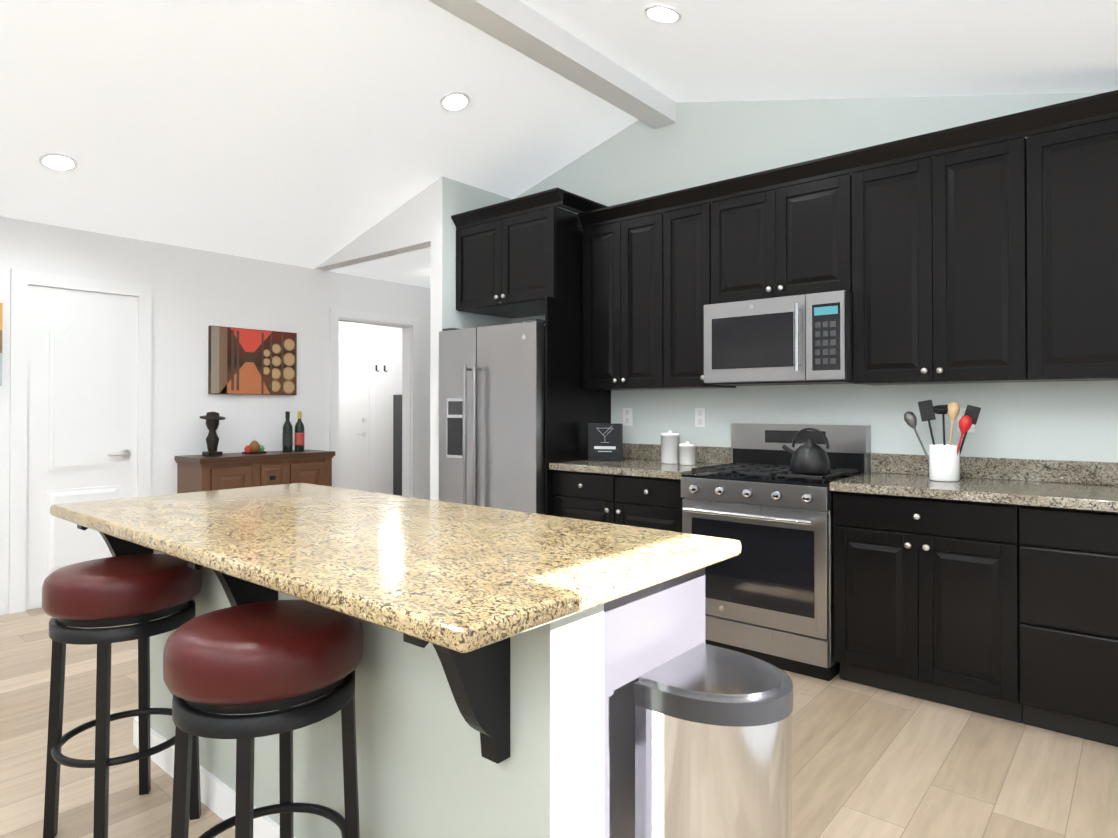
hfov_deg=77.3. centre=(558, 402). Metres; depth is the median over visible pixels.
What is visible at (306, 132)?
ceiling
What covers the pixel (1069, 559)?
base cabinet
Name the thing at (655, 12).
ceiling light
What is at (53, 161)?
ceiling light
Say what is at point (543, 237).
upper cabinet
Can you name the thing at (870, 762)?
floor
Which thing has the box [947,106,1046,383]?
upper cabinet
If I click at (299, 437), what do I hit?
wine bottle
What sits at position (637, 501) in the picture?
base cabinet
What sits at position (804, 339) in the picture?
microwave
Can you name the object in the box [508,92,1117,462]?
wall
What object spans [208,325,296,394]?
framed picture
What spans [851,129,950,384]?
upper cabinet
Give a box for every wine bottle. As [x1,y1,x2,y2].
[282,411,292,451]
[294,411,303,451]
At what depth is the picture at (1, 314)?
4.25 m
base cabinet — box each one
[549,472,684,532]
[833,492,1024,723]
[1021,508,1117,746]
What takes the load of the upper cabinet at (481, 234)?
attached to the wall at (709, 142)
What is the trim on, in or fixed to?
attached to the wall at (196, 294)
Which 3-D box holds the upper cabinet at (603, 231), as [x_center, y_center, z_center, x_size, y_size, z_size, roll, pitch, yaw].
[0.391,-0.646,4.515,0.358,1.127,0.328,0,-1,40]
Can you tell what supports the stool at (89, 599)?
on the floor
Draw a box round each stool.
[42,554,201,837]
[163,599,362,837]
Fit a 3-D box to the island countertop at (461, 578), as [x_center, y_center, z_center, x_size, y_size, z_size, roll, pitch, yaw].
[-0.652,0.373,2.104,2.130,0.040,0.950,0,-1,40]
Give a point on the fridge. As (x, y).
(491, 416)
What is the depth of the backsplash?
3.31 m
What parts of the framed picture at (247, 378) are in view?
picture of barrels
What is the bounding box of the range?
[681,423,870,680]
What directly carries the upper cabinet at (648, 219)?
attached to the wall at (709, 142)
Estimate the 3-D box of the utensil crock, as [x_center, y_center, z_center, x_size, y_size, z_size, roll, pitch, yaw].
[1.770,0.174,3.235,0.315,0.374,0.124,0,-1,40]
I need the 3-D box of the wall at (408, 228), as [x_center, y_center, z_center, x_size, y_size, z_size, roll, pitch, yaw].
[-1.438,-1.339,5.444,1.500,0.418,0.120,0,-1,40]
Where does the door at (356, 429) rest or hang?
attached to the wall at (196, 294)
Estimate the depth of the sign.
4.44 m
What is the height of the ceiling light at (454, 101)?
0.052 m
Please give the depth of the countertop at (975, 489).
2.91 m
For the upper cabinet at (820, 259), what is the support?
attached to the wall at (709, 142)
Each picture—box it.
[0,303,2,385]
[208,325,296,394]
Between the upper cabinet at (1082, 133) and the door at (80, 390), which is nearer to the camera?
the upper cabinet at (1082, 133)
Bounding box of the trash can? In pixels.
[634,643,792,837]
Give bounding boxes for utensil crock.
[904,400,980,481]
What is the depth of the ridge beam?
3.65 m
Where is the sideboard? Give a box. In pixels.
[175,449,334,493]
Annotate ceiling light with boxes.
[39,153,77,170]
[440,92,469,111]
[643,4,681,22]
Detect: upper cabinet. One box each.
[451,202,544,318]
[507,188,598,309]
[579,202,626,389]
[627,192,670,389]
[671,182,735,388]
[719,166,786,302]
[787,151,854,295]
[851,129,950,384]
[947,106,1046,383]
[1047,90,1117,381]
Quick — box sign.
[588,423,622,460]
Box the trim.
[0,308,418,614]
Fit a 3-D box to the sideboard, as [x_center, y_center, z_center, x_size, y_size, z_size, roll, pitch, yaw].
[-2.269,0.849,5.289,0.438,0.920,1.040,0,-1,40]
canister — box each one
[660,430,679,463]
[679,441,695,464]
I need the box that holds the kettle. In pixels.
[782,427,829,474]
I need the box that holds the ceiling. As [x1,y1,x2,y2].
[0,0,1117,287]
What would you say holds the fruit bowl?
on the sideboard
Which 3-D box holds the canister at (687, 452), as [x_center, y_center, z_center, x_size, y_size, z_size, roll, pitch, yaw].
[0.759,0.299,4.127,0.100,0.139,0.100,0,-1,40]
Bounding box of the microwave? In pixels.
[704,290,852,385]
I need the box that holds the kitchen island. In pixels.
[77,524,704,837]
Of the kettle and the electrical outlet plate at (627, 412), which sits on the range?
the kettle
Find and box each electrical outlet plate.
[623,408,631,425]
[695,408,705,426]
[958,408,974,431]
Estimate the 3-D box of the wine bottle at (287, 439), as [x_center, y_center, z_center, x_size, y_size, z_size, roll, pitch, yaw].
[-2.123,0.231,5.466,0.075,0.317,0.075,0,-1,40]
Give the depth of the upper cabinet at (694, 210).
3.99 m
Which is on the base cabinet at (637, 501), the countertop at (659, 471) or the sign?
the countertop at (659, 471)
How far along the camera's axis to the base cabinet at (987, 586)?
2.94 m
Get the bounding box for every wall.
[0,216,427,613]
[312,184,431,271]
[428,176,507,500]
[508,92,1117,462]
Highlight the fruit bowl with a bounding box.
[242,440,266,453]
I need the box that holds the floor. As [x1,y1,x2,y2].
[0,608,1117,837]
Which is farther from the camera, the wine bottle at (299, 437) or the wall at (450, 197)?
the wine bottle at (299, 437)
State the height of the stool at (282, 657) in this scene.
0.794 m
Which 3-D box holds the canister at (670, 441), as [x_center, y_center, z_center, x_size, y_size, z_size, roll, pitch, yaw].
[0.673,0.270,4.226,0.118,0.199,0.118,0,-1,40]
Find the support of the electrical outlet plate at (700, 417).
attached to the wall at (709, 142)
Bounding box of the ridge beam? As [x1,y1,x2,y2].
[428,0,676,128]
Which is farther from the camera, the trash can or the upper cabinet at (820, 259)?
the upper cabinet at (820, 259)
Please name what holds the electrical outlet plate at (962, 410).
attached to the wall at (709, 142)
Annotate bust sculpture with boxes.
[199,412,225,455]
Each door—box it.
[8,269,151,613]
[338,335,374,491]
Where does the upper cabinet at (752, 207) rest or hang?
attached to the wall at (709, 142)
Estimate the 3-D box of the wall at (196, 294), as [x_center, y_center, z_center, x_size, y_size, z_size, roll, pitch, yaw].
[-3.078,0.082,4.775,0.120,2.445,9.040,0,-1,40]
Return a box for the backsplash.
[623,444,1117,483]
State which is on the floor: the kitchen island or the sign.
the kitchen island
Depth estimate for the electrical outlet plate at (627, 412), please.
4.66 m
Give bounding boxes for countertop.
[50,483,740,652]
[549,456,720,479]
[830,472,1117,511]
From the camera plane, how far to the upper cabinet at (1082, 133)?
2.84 m
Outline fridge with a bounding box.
[439,319,544,514]
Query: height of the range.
1.175 m

